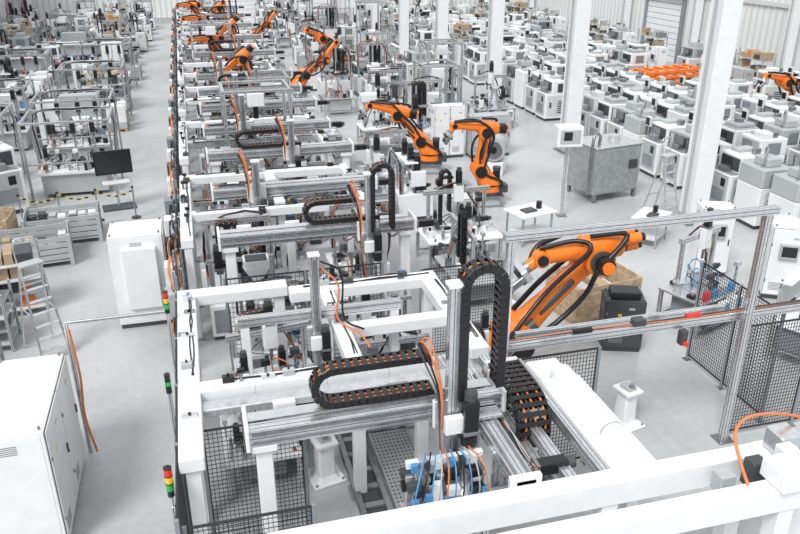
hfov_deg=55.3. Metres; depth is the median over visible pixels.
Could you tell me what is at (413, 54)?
machine housing
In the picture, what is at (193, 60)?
module
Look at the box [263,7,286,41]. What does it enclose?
module
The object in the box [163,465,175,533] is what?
tower
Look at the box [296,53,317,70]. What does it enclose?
tall cabinet
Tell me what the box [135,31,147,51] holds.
cabinet
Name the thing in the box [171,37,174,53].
boxes
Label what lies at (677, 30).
door
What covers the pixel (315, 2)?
door
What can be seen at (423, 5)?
tall cabinet
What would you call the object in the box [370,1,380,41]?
steel column
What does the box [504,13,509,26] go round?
machine housing
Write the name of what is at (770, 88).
machine housing
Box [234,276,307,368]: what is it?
module
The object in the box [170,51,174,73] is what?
boxes
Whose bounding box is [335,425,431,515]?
track
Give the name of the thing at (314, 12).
tall cabinet
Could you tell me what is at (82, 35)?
tall cabinet
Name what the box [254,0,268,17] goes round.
station
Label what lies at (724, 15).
steel column
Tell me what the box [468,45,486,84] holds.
machine housing
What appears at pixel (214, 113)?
station
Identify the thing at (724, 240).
tall cabinet
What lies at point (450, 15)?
tall cabinet
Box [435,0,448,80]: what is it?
steel column
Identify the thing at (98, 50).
workbench
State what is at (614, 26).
machine housing
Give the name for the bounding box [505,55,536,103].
machine housing
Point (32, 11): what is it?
module
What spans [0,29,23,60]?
station
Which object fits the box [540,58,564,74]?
machine housing
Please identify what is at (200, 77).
gantry
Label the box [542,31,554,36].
cabinet
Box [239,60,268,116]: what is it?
module
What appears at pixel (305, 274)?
fence
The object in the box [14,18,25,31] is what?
tall cabinet
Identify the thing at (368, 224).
gantry
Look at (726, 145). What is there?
machine housing
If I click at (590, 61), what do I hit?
machine housing
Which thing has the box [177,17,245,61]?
frame
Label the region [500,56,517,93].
machine housing
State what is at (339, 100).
station
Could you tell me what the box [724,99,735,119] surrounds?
machine housing
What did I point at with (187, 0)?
robot
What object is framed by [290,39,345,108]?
robot
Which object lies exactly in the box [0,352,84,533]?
tall cabinet
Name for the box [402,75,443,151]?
module
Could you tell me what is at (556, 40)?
machine housing
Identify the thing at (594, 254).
robot
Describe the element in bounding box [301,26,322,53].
module
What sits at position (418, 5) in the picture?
station
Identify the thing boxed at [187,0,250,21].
gantry
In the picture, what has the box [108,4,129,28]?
station
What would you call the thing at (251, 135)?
station
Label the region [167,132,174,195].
boxes
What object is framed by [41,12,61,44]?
station
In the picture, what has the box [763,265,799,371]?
machine housing
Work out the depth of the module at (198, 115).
32.24 m
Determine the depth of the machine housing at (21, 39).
48.37 m
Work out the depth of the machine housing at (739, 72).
38.41 m
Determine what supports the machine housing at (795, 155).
on the floor
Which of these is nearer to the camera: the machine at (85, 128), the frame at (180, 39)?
the machine at (85, 128)
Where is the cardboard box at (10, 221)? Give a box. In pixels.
[0,206,19,241]
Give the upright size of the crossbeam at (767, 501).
2.774 m
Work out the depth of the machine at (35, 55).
37.64 m
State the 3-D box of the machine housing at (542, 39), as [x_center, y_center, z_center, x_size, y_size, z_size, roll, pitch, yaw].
[9.272,-13.632,48.255,1.320,2.000,1.140,-6,25,-14]
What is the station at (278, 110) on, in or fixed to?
on the floor
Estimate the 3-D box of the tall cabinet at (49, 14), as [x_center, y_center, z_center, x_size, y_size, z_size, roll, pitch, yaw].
[-28.837,-20.562,64.401,1.616,1.650,0.650,-6,25,-14]
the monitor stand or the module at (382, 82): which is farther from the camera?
the module at (382, 82)
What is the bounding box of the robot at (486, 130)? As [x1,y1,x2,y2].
[442,117,509,207]
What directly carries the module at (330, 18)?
on the floor
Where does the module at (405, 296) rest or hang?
on the floor
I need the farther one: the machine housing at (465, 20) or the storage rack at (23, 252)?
the machine housing at (465, 20)
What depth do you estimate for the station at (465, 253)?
17.53 m
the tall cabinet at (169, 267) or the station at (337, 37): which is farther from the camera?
the station at (337, 37)
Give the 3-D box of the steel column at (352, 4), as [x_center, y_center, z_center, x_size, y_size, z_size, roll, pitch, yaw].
[-4.025,-26.526,63.860,0.880,13.000,0.880,-6,25,-14]
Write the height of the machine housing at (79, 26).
2.100 m
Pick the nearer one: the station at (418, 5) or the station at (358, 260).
the station at (358, 260)
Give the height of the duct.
2.414 m
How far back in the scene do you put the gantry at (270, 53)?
36.93 m
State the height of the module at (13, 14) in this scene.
2.526 m
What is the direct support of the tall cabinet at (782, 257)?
on the floor
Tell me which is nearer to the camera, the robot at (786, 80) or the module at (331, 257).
the module at (331, 257)
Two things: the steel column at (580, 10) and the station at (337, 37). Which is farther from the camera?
the station at (337, 37)
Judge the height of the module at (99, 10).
2.526 m
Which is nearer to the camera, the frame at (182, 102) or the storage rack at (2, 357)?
the storage rack at (2, 357)
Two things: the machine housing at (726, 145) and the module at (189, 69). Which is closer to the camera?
the machine housing at (726, 145)
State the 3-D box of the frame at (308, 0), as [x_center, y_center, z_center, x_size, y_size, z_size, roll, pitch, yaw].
[-6.503,-21.518,63.915,2.140,3.791,1.840,-6,25,-14]
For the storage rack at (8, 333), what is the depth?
15.92 m
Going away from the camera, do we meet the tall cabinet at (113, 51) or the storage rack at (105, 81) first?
the storage rack at (105, 81)
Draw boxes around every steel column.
[349,0,355,23]
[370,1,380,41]
[398,0,408,56]
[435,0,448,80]
[485,0,504,100]
[553,0,591,153]
[678,0,743,226]
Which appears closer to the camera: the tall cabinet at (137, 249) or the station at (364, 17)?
the tall cabinet at (137, 249)
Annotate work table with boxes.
[503,200,556,247]
[631,205,672,249]
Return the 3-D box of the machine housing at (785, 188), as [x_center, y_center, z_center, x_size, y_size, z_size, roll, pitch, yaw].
[11.174,-1.894,21.245,1.320,2.319,1.080,-6,25,-14]
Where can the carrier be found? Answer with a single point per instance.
(534, 399)
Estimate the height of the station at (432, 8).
2.735 m
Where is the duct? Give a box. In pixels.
[519,358,655,508]
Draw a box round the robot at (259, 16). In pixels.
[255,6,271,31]
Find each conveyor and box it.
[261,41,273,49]
[266,54,285,68]
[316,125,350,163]
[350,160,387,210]
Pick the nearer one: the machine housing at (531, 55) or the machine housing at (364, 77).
the machine housing at (364, 77)
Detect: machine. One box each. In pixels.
[0,48,58,94]
[0,78,36,152]
[0,103,25,173]
[17,106,123,200]
[29,88,122,166]
[56,60,131,124]
[75,38,136,91]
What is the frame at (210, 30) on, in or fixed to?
on the floor
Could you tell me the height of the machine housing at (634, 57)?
2.100 m
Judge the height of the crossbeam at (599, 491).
2.350 m
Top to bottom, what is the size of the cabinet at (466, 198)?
1.350 m
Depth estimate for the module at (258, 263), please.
16.15 m
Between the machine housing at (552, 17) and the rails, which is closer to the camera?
the rails
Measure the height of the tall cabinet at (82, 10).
1.850 m
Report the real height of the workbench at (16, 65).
1.800 m
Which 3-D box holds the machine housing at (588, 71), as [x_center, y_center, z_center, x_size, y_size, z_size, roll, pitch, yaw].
[8.863,-8.188,35.786,1.320,2.100,1.080,-6,25,-14]
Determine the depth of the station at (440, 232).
19.59 m
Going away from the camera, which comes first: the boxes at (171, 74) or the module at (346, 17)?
the boxes at (171, 74)
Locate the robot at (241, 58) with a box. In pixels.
[223,43,271,114]
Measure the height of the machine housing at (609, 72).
2.000 m
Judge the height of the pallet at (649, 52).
1.123 m
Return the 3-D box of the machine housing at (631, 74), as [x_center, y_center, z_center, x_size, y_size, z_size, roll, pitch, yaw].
[10.807,-8.241,36.030,1.320,2.000,1.140,-6,25,-14]
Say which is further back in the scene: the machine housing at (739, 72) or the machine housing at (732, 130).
the machine housing at (739, 72)
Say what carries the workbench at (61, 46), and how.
on the floor
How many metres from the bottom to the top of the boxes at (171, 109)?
2.043 m
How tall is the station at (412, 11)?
2.406 m
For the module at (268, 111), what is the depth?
29.63 m
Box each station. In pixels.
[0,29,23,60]
[23,10,42,39]
[31,13,50,41]
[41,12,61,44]
[50,3,75,31]
[82,12,108,42]
[103,23,139,63]
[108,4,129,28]
[118,12,148,45]
[131,4,152,32]
[187,26,216,61]
[193,49,214,85]
[200,112,231,136]
[201,121,244,207]
[220,350,307,501]
[222,198,261,281]
[225,298,314,422]
[232,134,285,182]
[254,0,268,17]
[256,198,309,298]
[260,97,304,160]
[272,13,292,48]
[278,156,325,221]
[290,0,298,23]
[291,11,318,43]
[295,0,311,15]
[301,14,325,50]
[319,61,356,116]
[320,236,363,303]
[330,28,354,62]
[351,35,372,74]
[356,87,399,143]
[358,312,432,430]
[360,22,392,65]
[362,1,386,28]
[380,41,398,84]
[409,8,420,31]
[414,0,420,15]
[416,167,502,270]
[430,0,435,12]
[430,24,459,58]
[430,58,457,102]
[434,202,514,300]
[467,60,515,127]
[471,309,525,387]
[656,207,743,339]
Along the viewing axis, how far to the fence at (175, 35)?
43.71 m
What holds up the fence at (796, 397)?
on the floor
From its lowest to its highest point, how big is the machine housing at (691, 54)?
2.319 m
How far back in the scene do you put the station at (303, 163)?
22.37 m
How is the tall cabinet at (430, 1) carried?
on the floor
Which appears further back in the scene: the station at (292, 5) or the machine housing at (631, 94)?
the station at (292, 5)
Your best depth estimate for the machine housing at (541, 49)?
43.73 m
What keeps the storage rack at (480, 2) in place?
on the floor
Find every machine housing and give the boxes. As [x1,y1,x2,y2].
[0,42,11,75]
[0,141,29,213]
[11,28,39,59]
[25,70,55,113]
[36,42,63,74]
[50,17,71,38]
[74,13,90,32]
[133,14,152,40]
[292,33,312,65]
[336,22,355,52]
[357,2,366,24]
[361,62,390,98]
[385,2,397,25]
[402,42,426,85]
[410,17,430,49]
[411,15,430,31]
[412,27,434,50]
[416,0,429,9]
[416,8,430,17]
[447,39,472,73]
[448,9,460,21]
[448,19,459,23]
[448,23,462,48]
[449,0,455,9]
[454,39,473,76]
[461,17,476,23]
[463,23,480,41]
[463,43,481,80]
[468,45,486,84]
[472,5,487,17]
[473,31,487,44]
[484,1,488,11]
[485,19,487,32]
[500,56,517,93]
[502,43,513,54]
[503,29,514,42]
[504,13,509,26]
[505,45,528,61]
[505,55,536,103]
[506,11,523,26]
[510,22,528,30]
[513,20,530,29]
[513,36,529,45]
[513,65,547,108]
[518,34,537,46]
[521,28,538,37]
[523,7,536,23]
[523,52,541,64]
[524,40,545,53]
[525,68,557,114]
[532,53,556,69]
[533,13,551,36]
[535,44,558,53]
[535,73,563,120]
[536,34,553,42]
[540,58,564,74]
[543,13,561,28]
[544,35,564,48]
[545,47,565,59]
[554,26,567,41]
[558,51,565,59]
[580,90,609,136]
[582,85,600,103]
[584,69,600,84]
[586,57,597,68]
[587,46,601,51]
[587,49,612,61]
[587,75,616,90]
[588,39,611,49]
[588,93,627,135]
[593,60,619,76]
[601,65,630,79]
[604,22,628,39]
[606,22,631,45]
[607,40,628,62]
[607,78,637,95]
[607,94,645,134]
[615,69,649,79]
[617,46,647,69]
[617,85,652,99]
[622,39,648,59]
[623,101,664,141]
[629,75,665,87]
[639,92,672,110]
[639,115,685,177]
[645,79,678,93]
[651,97,686,117]
[660,123,691,188]
[661,84,694,98]
[667,102,694,123]
[676,37,702,79]
[678,83,696,105]
[679,76,698,88]
[688,111,731,122]
[709,143,763,203]
[720,117,760,145]
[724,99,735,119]
[727,88,756,109]
[729,76,757,93]
[733,146,790,229]
[734,94,777,116]
[740,129,787,161]
[741,109,781,129]
[751,67,785,99]
[757,98,799,112]
[763,110,799,162]
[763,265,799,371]
[767,162,799,218]
[779,106,799,124]
[781,91,799,105]
[783,72,799,92]
[786,133,799,165]
[788,66,799,76]
[792,154,799,165]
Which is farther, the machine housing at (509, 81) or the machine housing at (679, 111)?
the machine housing at (509, 81)
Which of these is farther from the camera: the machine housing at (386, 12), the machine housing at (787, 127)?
the machine housing at (386, 12)
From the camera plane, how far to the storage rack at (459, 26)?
51.36 m
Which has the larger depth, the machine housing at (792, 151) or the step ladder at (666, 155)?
the machine housing at (792, 151)
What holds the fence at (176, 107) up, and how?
on the floor
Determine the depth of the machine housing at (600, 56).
41.77 m
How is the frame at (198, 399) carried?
on the floor
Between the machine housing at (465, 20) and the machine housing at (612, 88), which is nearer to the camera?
the machine housing at (612, 88)
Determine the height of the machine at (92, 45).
2.593 m
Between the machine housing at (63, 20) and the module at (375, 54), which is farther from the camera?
the machine housing at (63, 20)
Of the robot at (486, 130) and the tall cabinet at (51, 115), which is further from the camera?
the tall cabinet at (51, 115)
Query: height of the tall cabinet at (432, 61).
1.850 m
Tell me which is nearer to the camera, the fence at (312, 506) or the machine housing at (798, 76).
the fence at (312, 506)
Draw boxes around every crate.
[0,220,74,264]
[18,68,43,81]
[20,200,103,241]
[106,63,141,80]
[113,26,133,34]
[123,40,139,54]
[545,262,642,323]
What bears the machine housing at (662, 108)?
on the floor
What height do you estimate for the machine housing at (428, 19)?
2.000 m
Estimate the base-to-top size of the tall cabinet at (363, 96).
1.850 m
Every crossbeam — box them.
[267,443,762,533]
[497,412,799,533]
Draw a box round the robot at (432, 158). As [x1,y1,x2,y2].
[358,100,446,173]
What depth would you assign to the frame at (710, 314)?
11.78 m
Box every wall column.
[0,0,6,22]
[26,0,32,9]
[110,0,118,21]
[345,0,348,13]
[528,0,533,8]
[621,0,631,27]
[687,0,703,45]
[778,0,799,71]
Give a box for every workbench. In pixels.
[3,82,33,121]
[10,56,42,84]
[12,45,30,70]
[43,50,66,84]
[54,41,86,66]
[58,13,78,25]
[63,42,96,75]
[89,27,102,52]
[299,12,309,32]
[390,42,405,69]
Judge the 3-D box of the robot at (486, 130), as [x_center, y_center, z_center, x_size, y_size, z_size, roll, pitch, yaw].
[2.361,-3.302,23.915,2.096,2.741,0.979,-3,24,-6]
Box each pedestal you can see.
[308,435,346,490]
[612,380,644,431]
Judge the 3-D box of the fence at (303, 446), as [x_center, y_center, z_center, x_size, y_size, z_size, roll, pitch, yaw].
[-1.914,2.999,10.324,1.450,2.180,0.140,-6,25,-14]
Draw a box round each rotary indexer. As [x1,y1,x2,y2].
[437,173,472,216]
[487,134,507,175]
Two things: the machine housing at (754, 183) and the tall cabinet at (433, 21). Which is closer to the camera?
the machine housing at (754, 183)
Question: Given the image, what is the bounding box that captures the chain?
[16,186,140,227]
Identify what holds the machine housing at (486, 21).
on the floor
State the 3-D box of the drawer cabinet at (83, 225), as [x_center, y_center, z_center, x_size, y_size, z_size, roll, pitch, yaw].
[-9.463,-1.193,21.476,2.000,0.850,1.200,-8,25,-18]
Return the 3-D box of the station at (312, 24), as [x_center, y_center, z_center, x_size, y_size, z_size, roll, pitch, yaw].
[-5.938,-15.773,52.076,1.865,2.833,1.632,-6,25,-14]
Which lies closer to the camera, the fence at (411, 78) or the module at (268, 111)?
the module at (268, 111)
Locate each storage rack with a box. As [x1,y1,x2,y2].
[0,21,40,43]
[0,23,31,53]
[0,27,37,54]
[0,239,49,312]
[0,279,21,351]
[0,341,4,360]
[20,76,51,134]
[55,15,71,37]
[75,62,132,108]
[91,14,125,35]
[101,32,117,41]
[103,2,131,20]
[367,5,394,31]
[380,0,397,12]
[389,16,421,46]
[391,12,397,40]
[450,22,471,44]
[457,8,485,20]
[475,0,482,9]
[505,0,515,12]
[511,1,529,13]
[528,11,548,22]
[538,7,558,15]
[589,17,609,40]
[637,27,668,50]
[702,42,740,65]
[733,48,776,76]
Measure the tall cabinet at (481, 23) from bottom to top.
2.050 m
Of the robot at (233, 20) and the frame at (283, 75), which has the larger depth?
the robot at (233, 20)
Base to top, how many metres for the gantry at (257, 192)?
3.471 m
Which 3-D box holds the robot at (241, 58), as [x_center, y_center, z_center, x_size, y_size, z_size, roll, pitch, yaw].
[-6.753,-8.083,33.803,2.508,3.509,0.980,-4,24,-10]
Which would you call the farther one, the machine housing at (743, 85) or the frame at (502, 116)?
the machine housing at (743, 85)
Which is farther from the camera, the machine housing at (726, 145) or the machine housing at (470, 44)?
the machine housing at (470, 44)
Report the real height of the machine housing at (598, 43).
2.000 m
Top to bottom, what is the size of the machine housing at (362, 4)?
2.100 m
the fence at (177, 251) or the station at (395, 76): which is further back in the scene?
the station at (395, 76)
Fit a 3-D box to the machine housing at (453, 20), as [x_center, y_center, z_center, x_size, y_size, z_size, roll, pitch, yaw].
[3.897,-17.209,56.365,1.080,2.000,1.320,-6,25,-14]
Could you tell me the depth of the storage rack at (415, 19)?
55.74 m
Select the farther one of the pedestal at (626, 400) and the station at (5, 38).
the station at (5, 38)
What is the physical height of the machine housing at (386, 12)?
2.000 m
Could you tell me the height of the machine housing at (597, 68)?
2.100 m
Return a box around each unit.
[399,446,488,533]
[599,285,646,351]
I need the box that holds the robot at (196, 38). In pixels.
[183,33,238,80]
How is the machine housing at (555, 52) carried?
on the floor
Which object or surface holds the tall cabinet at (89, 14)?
on the floor
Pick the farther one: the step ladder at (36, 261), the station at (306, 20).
the station at (306, 20)
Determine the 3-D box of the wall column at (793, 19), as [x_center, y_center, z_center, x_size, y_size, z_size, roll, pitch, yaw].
[20.422,-15.351,38.521,0.750,13.000,0.750,-6,25,-14]
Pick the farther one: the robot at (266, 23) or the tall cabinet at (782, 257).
the robot at (266, 23)
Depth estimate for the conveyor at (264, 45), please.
50.93 m
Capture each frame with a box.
[63,290,174,452]
[176,2,232,31]
[176,9,238,51]
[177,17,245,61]
[177,27,254,82]
[177,40,266,98]
[177,57,281,133]
[177,269,488,533]
[178,79,303,174]
[178,111,334,236]
[179,161,387,340]
[188,20,232,57]
[216,79,292,170]
[243,69,290,116]
[306,0,330,10]
[308,0,335,24]
[355,0,383,51]
[412,59,461,123]
[418,38,464,102]
[465,110,511,157]
[490,204,799,487]
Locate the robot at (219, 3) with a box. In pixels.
[207,0,236,29]
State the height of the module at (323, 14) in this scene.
2.530 m
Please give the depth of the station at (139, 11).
62.93 m
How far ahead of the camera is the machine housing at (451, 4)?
68.35 m
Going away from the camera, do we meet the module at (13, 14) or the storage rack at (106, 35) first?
the storage rack at (106, 35)
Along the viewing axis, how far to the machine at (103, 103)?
34.16 m
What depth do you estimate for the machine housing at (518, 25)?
53.92 m
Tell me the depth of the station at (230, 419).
11.71 m
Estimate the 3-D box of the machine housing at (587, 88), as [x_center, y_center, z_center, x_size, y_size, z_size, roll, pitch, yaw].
[7.763,-6.810,32.787,1.320,2.000,1.080,-6,25,-14]
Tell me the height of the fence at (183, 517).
2.130 m
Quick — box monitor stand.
[92,148,136,211]
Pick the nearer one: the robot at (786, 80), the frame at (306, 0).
the robot at (786, 80)
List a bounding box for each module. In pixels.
[0,58,26,101]
[5,7,31,23]
[6,0,22,23]
[21,0,42,29]
[74,0,95,14]
[96,57,130,99]
[98,8,112,32]
[132,0,154,29]
[187,49,213,82]
[192,57,212,96]
[194,115,231,173]
[196,81,212,131]
[200,210,273,339]
[205,160,243,237]
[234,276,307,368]
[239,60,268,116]
[262,109,271,114]
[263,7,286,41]
[267,130,310,179]
[271,92,305,142]
[275,2,294,34]
[296,190,356,273]
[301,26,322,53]
[302,156,324,178]
[305,45,332,90]
[310,6,327,27]
[317,4,338,37]
[317,44,351,96]
[325,199,390,292]
[344,13,365,42]
[348,273,417,354]
[353,40,387,95]
[363,127,412,188]
[367,68,404,123]
[387,138,432,218]
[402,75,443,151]
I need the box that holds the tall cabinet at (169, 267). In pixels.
[164,190,175,335]
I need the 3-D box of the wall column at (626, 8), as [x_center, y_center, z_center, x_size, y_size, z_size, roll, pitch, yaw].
[16.155,-21.741,53.010,0.750,13.000,0.750,-6,25,-14]
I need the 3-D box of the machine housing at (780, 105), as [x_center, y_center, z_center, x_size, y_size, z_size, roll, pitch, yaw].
[14.679,-5.527,29.878,1.320,2.000,1.140,-6,25,-14]
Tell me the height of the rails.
1.300 m
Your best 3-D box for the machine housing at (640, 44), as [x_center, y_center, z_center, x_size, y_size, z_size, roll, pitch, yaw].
[14.036,-12.632,45.986,1.320,2.000,1.140,-6,25,-14]
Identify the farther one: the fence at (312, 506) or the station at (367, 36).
the station at (367, 36)
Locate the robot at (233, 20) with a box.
[216,15,252,59]
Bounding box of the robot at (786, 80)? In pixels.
[753,71,799,95]
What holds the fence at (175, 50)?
on the floor
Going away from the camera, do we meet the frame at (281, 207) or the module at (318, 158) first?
the frame at (281, 207)
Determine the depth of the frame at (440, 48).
34.99 m
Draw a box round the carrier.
[484,356,550,447]
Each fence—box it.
[174,187,180,293]
[174,299,193,533]
[175,35,177,62]
[175,50,179,86]
[175,68,180,120]
[175,93,182,172]
[175,129,181,195]
[182,502,316,533]
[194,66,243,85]
[203,422,310,533]
[210,175,326,246]
[223,261,383,370]
[317,8,353,23]
[323,26,367,58]
[345,44,387,78]
[368,65,429,103]
[419,259,504,353]
[502,345,601,479]
[682,260,785,422]
[728,318,799,437]
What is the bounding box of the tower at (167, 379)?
[164,372,174,441]
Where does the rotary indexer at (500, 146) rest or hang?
on the floor
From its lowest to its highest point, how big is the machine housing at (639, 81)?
2.000 m
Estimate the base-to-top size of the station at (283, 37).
2.430 m
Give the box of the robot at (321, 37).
[299,27,349,72]
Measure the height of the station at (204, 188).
2.616 m
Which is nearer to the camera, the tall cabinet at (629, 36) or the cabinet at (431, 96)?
the cabinet at (431, 96)
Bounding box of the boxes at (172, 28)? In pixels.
[171,26,174,39]
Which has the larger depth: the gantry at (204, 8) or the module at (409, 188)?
the gantry at (204, 8)
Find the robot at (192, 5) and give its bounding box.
[172,1,215,28]
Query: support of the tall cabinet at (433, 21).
on the floor
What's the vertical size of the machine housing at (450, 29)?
2.000 m
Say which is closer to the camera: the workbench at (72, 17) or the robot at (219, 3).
the robot at (219, 3)
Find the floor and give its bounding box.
[0,18,799,533]
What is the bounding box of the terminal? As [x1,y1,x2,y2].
[553,123,583,216]
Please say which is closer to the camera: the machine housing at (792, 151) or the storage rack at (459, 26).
the machine housing at (792, 151)
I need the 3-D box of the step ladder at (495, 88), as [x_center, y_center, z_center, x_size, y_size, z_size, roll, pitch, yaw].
[3.955,-6.802,32.134,1.007,2.526,0.630,6,25,14]
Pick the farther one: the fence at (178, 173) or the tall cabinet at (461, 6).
the tall cabinet at (461, 6)
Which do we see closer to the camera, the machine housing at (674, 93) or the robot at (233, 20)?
the machine housing at (674, 93)
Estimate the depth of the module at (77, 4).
66.12 m
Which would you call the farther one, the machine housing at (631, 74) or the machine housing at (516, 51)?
the machine housing at (516, 51)
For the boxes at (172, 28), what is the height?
2.043 m
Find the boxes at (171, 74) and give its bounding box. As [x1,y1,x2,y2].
[169,70,174,99]
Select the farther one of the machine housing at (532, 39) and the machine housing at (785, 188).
the machine housing at (532, 39)
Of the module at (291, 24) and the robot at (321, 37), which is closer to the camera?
the robot at (321, 37)
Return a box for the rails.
[631,63,699,84]
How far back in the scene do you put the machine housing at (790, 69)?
36.60 m
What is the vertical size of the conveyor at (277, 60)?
1.080 m
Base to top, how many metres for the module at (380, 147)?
2.076 m
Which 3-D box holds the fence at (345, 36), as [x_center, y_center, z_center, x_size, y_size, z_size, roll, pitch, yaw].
[-3.619,-14.963,51.110,3.140,2.130,0.140,-6,25,-14]
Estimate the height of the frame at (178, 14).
2.500 m
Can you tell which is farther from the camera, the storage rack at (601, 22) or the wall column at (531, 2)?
the wall column at (531, 2)
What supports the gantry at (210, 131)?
on the floor
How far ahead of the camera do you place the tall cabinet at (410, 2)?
72.50 m
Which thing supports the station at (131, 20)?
on the floor
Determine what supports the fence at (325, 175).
on the floor
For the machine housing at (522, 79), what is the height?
2.000 m
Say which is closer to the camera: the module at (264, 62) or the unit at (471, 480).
the unit at (471, 480)
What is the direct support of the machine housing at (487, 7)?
on the floor
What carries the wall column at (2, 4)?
on the floor
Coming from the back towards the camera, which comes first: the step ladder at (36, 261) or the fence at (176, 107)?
the fence at (176, 107)
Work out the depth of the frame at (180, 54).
41.16 m
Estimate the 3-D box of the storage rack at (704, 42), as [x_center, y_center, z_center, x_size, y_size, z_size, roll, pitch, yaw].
[17.852,-11.311,42.744,0.752,2.200,2.252,-6,25,-14]
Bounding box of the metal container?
[567,132,643,202]
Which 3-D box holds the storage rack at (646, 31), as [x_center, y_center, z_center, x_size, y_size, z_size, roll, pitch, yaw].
[16.062,-14.022,48.810,0.752,2.266,2.252,-6,25,-14]
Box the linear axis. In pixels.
[438,354,576,487]
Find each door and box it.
[213,0,261,20]
[290,0,334,17]
[641,0,685,63]
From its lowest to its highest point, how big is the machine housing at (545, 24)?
2.319 m
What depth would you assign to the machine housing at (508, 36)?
49.24 m
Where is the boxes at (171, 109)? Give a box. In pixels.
[168,96,174,137]
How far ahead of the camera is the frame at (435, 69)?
30.92 m
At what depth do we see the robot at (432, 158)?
26.99 m
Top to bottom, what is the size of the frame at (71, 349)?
2.823 m
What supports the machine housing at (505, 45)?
on the floor
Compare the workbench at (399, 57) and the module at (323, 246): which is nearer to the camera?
the module at (323, 246)
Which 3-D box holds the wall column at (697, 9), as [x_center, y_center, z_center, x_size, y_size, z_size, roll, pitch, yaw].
[18.288,-18.546,45.766,0.750,13.000,0.750,-6,25,-14]
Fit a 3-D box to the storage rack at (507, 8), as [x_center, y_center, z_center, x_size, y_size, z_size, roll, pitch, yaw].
[9.860,-23.305,69.874,0.752,2.251,2.252,-6,25,-14]
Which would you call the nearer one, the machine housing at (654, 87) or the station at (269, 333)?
the station at (269, 333)
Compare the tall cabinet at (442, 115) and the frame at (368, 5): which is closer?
the tall cabinet at (442, 115)
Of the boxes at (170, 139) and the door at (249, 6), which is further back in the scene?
the door at (249, 6)
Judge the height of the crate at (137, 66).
0.850 m
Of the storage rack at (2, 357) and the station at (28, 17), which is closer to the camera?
the storage rack at (2, 357)
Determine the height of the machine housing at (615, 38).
2.319 m
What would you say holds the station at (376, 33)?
on the floor
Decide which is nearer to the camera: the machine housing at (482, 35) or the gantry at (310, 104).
the gantry at (310, 104)
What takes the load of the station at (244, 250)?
on the floor
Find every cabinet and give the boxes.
[0,93,19,122]
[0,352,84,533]
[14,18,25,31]
[35,99,62,146]
[48,13,66,32]
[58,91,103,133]
[61,31,89,55]
[71,63,92,92]
[78,9,88,14]
[85,12,97,20]
[91,23,103,36]
[100,40,124,64]
[106,101,129,132]
[106,217,172,328]
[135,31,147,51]
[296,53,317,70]
[298,4,305,13]
[299,11,317,30]
[359,91,380,135]
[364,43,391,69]
[366,29,378,41]
[390,12,397,35]
[409,1,412,19]
[421,2,426,8]
[427,91,443,122]
[429,0,435,11]
[429,61,444,87]
[430,101,464,157]
[432,19,434,29]
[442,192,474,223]
[449,13,458,18]
[456,4,466,17]
[463,14,474,17]
[468,19,484,30]
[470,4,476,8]
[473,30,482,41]
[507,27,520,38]
[531,23,541,39]
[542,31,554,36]
[551,26,563,32]
[555,17,566,28]
[600,44,615,53]
[622,32,636,42]
[649,45,667,76]
[687,199,735,276]
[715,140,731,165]
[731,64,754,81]
[758,217,799,300]
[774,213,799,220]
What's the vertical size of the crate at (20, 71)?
0.850 m
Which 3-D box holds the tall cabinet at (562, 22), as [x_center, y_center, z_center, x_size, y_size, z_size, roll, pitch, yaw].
[12.470,-18.340,59.114,0.725,1.850,0.816,-6,25,-14]
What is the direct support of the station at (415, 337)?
on the floor
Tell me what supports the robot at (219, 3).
on the floor
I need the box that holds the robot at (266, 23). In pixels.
[243,10,282,42]
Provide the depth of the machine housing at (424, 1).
71.29 m
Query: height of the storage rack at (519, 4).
2.259 m
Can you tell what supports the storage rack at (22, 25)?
on the floor
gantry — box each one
[186,0,243,11]
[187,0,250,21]
[188,9,259,43]
[192,17,270,68]
[192,32,284,85]
[195,51,302,95]
[197,63,312,116]
[199,74,329,160]
[202,94,344,176]
[205,114,369,240]
[210,150,387,257]
[216,161,437,356]
[241,257,533,533]
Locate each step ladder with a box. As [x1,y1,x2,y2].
[11,236,67,355]
[487,74,500,111]
[642,136,677,214]
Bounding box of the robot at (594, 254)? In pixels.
[472,229,645,357]
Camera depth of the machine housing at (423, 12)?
64.33 m
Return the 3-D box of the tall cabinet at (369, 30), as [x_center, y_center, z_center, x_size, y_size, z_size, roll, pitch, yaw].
[-1.849,-15.310,52.244,0.725,1.850,0.816,-6,25,-14]
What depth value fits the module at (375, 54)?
40.01 m
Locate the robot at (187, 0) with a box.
[185,0,223,34]
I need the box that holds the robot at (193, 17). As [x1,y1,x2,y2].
[176,13,223,48]
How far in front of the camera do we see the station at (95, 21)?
54.49 m
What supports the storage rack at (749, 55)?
on the floor
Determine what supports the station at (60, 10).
on the floor
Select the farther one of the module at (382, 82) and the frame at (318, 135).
the module at (382, 82)
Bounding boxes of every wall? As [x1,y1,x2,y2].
[4,0,478,26]
[505,0,799,70]
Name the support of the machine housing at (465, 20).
on the floor
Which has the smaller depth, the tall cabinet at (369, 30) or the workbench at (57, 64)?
the workbench at (57, 64)

